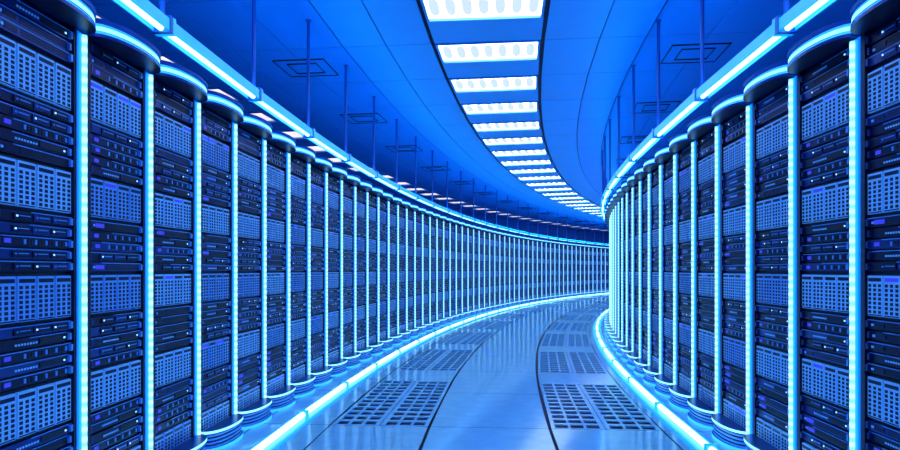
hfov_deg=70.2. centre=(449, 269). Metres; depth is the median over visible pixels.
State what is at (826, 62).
rack
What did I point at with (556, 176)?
ceiling light
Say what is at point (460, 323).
strip light
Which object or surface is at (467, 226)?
rack
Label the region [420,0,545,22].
ceiling light
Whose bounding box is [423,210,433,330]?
rack
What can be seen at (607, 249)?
rack
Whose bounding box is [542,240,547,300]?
rack
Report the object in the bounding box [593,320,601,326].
strip light
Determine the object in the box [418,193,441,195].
ceiling light
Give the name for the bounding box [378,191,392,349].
rack
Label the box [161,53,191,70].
ceiling light
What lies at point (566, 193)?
ceiling light
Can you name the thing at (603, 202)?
tube light
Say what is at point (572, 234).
wall
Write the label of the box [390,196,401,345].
rack
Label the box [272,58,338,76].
ceiling vent
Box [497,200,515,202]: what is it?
ceiling vent
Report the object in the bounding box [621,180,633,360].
rack
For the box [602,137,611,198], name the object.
tube light
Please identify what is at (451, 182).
ceiling vent
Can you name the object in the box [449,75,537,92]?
ceiling light
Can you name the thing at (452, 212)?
tube light
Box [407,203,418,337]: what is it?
rack
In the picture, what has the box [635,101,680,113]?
ceiling vent
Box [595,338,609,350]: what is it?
strip light
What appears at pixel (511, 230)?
tube light
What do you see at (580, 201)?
ceiling light
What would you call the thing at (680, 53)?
ceiling vent
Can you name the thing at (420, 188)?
ceiling light
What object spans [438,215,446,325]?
rack
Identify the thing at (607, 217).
rack
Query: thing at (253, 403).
rack
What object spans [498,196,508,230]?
tube light
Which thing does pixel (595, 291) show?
rack
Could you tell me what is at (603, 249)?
rack
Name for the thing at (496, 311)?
strip light
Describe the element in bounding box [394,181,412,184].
ceiling light
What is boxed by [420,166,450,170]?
ceiling vent
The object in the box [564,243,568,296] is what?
rack
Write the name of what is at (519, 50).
ceiling light
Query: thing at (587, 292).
rack
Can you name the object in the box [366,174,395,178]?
ceiling light
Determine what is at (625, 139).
ceiling vent
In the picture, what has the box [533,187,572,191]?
ceiling light
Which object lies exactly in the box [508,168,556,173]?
ceiling light
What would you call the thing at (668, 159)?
rack
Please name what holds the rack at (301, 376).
on the floor
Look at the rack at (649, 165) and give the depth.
6.77 m
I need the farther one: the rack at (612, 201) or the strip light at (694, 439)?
the rack at (612, 201)
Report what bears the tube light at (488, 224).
hanging from the ceiling
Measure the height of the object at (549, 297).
2.340 m
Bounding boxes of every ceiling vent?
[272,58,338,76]
[340,113,387,123]
[385,145,422,151]
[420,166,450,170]
[449,181,474,184]
[474,192,495,194]
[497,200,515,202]
[518,207,535,208]
[616,158,645,163]
[620,136,646,143]
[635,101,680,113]
[660,42,731,63]
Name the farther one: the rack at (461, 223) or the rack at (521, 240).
the rack at (521, 240)
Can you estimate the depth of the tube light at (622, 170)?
8.46 m
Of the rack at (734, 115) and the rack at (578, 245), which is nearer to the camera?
the rack at (734, 115)
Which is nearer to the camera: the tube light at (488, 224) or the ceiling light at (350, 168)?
the ceiling light at (350, 168)
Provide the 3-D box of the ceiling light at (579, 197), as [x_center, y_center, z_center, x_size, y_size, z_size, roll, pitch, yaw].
[3.735,-2.312,20.450,1.060,0.047,0.590,0,0,21]
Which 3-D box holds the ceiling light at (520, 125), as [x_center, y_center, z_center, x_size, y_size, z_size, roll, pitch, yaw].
[0.907,-2.312,10.248,1.060,0.047,0.590,0,0,10]
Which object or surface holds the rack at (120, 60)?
on the floor
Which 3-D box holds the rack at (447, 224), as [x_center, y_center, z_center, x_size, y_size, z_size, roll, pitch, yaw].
[-0.447,0.010,14.357,1.025,2.340,0.583,0,0,14]
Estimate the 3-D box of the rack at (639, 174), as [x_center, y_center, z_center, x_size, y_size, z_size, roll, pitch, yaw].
[2.627,0.010,7.276,1.025,2.340,0.583,0,0,7]
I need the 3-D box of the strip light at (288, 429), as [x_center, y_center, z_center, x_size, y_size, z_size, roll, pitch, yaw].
[-1.205,1.147,4.429,0.150,0.064,1.300,0,0,4]
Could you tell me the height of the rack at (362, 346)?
2.340 m
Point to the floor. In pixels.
(536, 376)
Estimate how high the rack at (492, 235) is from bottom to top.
2.340 m
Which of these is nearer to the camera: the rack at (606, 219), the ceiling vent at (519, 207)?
the rack at (606, 219)
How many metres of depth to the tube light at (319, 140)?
6.93 m
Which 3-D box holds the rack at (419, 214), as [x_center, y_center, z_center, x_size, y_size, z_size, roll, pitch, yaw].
[-0.964,0.010,12.047,1.025,2.340,0.583,0,0,11]
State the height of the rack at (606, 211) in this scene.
2.340 m
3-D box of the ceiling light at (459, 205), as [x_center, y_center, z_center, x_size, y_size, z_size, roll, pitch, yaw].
[0.712,-2.312,22.960,0.570,0.047,0.590,0,0,22]
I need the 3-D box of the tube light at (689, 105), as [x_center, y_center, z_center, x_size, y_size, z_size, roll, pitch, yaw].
[1.866,-1.760,5.265,0.100,1.080,1.309,0,0,5]
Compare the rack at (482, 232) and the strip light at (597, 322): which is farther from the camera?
the rack at (482, 232)
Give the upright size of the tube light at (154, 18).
1.080 m
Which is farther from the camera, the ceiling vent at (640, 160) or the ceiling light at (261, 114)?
the ceiling vent at (640, 160)
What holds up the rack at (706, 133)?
on the floor
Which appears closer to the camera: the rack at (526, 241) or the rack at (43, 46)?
the rack at (43, 46)
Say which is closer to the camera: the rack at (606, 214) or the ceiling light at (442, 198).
the rack at (606, 214)
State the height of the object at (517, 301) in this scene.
2.340 m
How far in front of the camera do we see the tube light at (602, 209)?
13.21 m
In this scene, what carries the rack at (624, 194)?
on the floor
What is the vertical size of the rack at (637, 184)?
2.340 m
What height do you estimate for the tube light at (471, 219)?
1.080 m
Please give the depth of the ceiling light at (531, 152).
12.59 m
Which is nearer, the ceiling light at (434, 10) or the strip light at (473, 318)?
the ceiling light at (434, 10)
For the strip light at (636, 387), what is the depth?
6.00 m
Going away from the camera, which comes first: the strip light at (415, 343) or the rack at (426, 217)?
the strip light at (415, 343)
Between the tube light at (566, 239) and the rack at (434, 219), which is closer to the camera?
the rack at (434, 219)
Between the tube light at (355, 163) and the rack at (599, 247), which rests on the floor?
the rack at (599, 247)
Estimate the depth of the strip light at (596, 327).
12.52 m
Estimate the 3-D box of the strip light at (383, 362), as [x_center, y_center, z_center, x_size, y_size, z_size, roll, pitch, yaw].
[-0.815,1.147,8.315,0.150,0.064,1.300,0,0,8]
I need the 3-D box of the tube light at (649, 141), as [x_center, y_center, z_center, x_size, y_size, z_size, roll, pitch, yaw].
[1.992,-1.760,6.561,0.100,1.080,1.309,0,0,6]
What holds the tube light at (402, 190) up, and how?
hanging from the ceiling
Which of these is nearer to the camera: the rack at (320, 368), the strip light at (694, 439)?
the strip light at (694, 439)
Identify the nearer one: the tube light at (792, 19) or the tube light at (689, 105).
the tube light at (792, 19)
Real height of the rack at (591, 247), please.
2.340 m
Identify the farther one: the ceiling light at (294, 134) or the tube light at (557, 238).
the tube light at (557, 238)
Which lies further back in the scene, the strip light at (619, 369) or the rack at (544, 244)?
the rack at (544, 244)
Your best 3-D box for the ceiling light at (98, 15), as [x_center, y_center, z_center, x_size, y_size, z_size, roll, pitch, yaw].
[-3.428,-2.312,5.905,0.570,0.047,0.590,0,0,5]
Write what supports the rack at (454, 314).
on the floor
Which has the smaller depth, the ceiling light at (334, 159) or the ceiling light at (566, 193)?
the ceiling light at (334, 159)
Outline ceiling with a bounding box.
[89,0,857,232]
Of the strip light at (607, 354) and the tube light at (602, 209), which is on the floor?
the strip light at (607, 354)
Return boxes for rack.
[0,0,95,449]
[81,18,160,449]
[148,60,207,449]
[195,90,243,449]
[232,112,271,429]
[262,130,295,411]
[288,144,315,397]
[307,155,332,385]
[326,165,346,376]
[343,173,360,368]
[355,180,372,361]
[366,186,382,355]
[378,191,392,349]
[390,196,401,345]
[397,200,410,340]
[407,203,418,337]
[415,207,425,333]
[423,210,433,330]
[430,212,439,328]
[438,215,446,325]
[444,217,452,323]
[451,219,458,321]
[456,221,464,319]
[462,223,470,317]
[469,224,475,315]
[474,226,481,314]
[479,227,486,312]
[485,229,491,311]
[490,230,496,310]
[495,231,501,309]
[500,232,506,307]
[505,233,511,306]
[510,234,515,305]
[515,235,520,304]
[519,236,525,304]
[524,237,529,303]
[529,238,534,302]
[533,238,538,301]
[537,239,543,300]
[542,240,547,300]
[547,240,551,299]
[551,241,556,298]
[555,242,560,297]
[560,242,564,297]
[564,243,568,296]
[568,243,572,296]
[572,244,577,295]
[577,244,581,295]
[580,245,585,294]
[585,245,589,294]
[589,245,593,294]
[593,246,597,293]
[597,246,601,293]
[601,247,606,292]
[604,213,609,327]
[605,207,612,333]
[605,210,610,330]
[605,218,609,319]
[606,204,613,336]
[606,247,608,292]
[608,200,616,340]
[610,196,619,344]
[613,191,622,349]
[616,186,627,354]
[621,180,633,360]
[627,173,641,367]
[634,165,650,375]
[643,156,661,385]
[654,144,676,397]
[669,130,695,411]
[687,113,719,429]
[711,90,752,449]
[743,60,796,449]
[787,18,860,449]
[850,0,899,449]
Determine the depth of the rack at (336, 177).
7.37 m
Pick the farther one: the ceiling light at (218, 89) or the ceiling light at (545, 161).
the ceiling light at (545, 161)
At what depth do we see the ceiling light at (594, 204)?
22.71 m
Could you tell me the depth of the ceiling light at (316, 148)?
12.14 m
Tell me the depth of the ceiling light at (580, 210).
24.87 m
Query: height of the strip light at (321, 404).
0.064 m
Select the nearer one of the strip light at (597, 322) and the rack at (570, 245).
the strip light at (597, 322)
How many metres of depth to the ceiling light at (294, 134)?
10.88 m
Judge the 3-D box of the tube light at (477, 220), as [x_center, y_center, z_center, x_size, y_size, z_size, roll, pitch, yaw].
[0.781,-1.760,16.766,0.100,1.080,1.309,0,0,16]
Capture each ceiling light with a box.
[96,11,114,22]
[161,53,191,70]
[208,87,240,100]
[245,111,278,121]
[280,130,303,138]
[305,145,326,151]
[326,157,344,162]
[346,166,378,171]
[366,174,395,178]
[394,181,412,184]
[405,187,427,190]
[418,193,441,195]
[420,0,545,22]
[433,197,454,199]
[435,40,539,63]
[448,201,466,203]
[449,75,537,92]
[459,205,479,206]
[461,101,537,114]
[471,121,540,131]
[472,208,491,209]
[481,136,543,145]
[490,149,547,156]
[499,159,551,165]
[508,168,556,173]
[516,175,561,180]
[525,181,567,186]
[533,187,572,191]
[541,191,578,195]
[549,196,584,199]
[556,199,590,202]
[565,203,597,206]
[573,207,599,208]
[580,210,599,211]
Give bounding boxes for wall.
[393,194,608,246]
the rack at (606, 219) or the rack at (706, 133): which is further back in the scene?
the rack at (606, 219)
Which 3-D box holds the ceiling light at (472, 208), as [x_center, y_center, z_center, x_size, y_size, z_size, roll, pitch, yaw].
[1.201,-2.312,24.119,0.570,0.047,0.590,0,0,23]
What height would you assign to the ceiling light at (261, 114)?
0.047 m
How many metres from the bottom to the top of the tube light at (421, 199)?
1.080 m
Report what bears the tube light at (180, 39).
hanging from the ceiling
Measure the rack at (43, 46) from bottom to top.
2.340 m
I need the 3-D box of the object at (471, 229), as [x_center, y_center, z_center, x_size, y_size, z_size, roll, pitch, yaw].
[0.165,0.010,16.645,1.025,2.340,0.583,0,0,16]
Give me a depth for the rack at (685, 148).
5.57 m
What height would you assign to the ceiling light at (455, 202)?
0.047 m
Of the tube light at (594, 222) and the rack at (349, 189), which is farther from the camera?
the tube light at (594, 222)
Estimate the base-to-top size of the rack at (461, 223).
2.340 m
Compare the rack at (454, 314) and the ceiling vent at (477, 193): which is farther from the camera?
the ceiling vent at (477, 193)
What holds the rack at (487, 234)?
on the floor
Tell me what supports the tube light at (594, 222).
hanging from the ceiling
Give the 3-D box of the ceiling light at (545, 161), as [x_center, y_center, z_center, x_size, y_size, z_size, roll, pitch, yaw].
[1.630,-2.312,13.707,1.060,0.047,0.590,0,0,14]
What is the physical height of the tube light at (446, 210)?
1.080 m
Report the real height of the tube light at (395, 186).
1.080 m
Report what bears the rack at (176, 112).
on the floor
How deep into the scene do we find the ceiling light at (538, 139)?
11.47 m
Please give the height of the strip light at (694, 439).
0.064 m
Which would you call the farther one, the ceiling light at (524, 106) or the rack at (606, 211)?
the rack at (606, 211)
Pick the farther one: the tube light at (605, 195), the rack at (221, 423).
the tube light at (605, 195)
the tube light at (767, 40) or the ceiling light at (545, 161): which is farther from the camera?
the ceiling light at (545, 161)
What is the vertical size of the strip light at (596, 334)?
0.064 m
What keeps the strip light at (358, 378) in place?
on the floor
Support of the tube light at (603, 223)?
hanging from the ceiling
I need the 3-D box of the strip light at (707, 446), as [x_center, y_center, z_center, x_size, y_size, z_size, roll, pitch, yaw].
[1.633,1.147,3.441,0.150,0.064,1.300,0,0,3]
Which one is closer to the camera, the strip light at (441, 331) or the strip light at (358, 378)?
the strip light at (358, 378)
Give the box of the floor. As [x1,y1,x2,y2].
[221,294,731,449]
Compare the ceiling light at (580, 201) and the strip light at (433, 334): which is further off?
the ceiling light at (580, 201)
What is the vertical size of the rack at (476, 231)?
2.340 m
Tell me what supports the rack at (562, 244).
on the floor
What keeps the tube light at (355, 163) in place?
hanging from the ceiling
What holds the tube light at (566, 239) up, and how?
hanging from the ceiling
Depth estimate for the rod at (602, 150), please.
12.31 m
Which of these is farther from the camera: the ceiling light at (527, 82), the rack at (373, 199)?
the rack at (373, 199)
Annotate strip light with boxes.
[249,410,312,449]
[295,382,351,417]
[339,363,380,387]
[369,350,402,367]
[393,340,421,353]
[415,332,437,342]
[436,326,451,334]
[450,321,465,328]
[464,317,476,322]
[473,313,488,318]
[488,310,499,314]
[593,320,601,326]
[593,324,600,332]
[593,330,603,340]
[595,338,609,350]
[600,347,619,362]
[608,359,637,381]
[624,377,667,408]
[650,402,719,449]
[705,444,716,449]
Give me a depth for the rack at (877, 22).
2.80 m
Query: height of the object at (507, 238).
2.340 m
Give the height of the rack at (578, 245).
2.340 m
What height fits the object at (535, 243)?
2.340 m
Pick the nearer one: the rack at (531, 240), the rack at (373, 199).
the rack at (373, 199)
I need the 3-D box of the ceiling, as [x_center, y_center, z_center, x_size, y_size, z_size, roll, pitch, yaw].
[4.829,-2.325,17.098,13.875,0.050,49.235,0,0,18]
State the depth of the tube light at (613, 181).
9.75 m
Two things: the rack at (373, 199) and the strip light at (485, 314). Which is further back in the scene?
the strip light at (485, 314)
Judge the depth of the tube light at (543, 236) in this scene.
24.64 m
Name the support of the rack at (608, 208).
on the floor
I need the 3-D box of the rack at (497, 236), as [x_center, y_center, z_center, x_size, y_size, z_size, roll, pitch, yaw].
[1.062,0.010,19.465,1.025,2.340,0.583,0,0,19]
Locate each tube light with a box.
[112,0,172,33]
[155,0,261,100]
[249,19,313,137]
[304,65,349,161]
[345,96,377,177]
[371,119,399,189]
[394,137,418,198]
[413,150,434,206]
[433,162,449,212]
[449,171,462,217]
[462,179,475,221]
[476,185,486,224]
[486,191,497,227]
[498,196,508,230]
[509,200,519,232]
[539,210,548,237]
[549,213,558,239]
[559,215,567,240]
[586,222,594,243]
[595,223,603,244]
[600,198,607,206]
[600,207,604,212]
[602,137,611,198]
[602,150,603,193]
[606,119,620,189]
[615,96,635,177]
[629,65,660,161]
[653,19,706,137]
[694,0,793,100]
[775,0,836,33]
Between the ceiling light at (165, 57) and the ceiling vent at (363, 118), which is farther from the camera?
the ceiling vent at (363, 118)
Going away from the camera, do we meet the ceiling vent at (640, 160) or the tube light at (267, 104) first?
the tube light at (267, 104)
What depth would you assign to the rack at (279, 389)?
5.59 m
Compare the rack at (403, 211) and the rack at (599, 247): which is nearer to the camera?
the rack at (403, 211)
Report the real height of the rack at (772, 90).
2.340 m
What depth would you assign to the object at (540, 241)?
24.30 m
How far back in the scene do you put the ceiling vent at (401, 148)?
12.09 m
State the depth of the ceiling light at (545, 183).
17.21 m

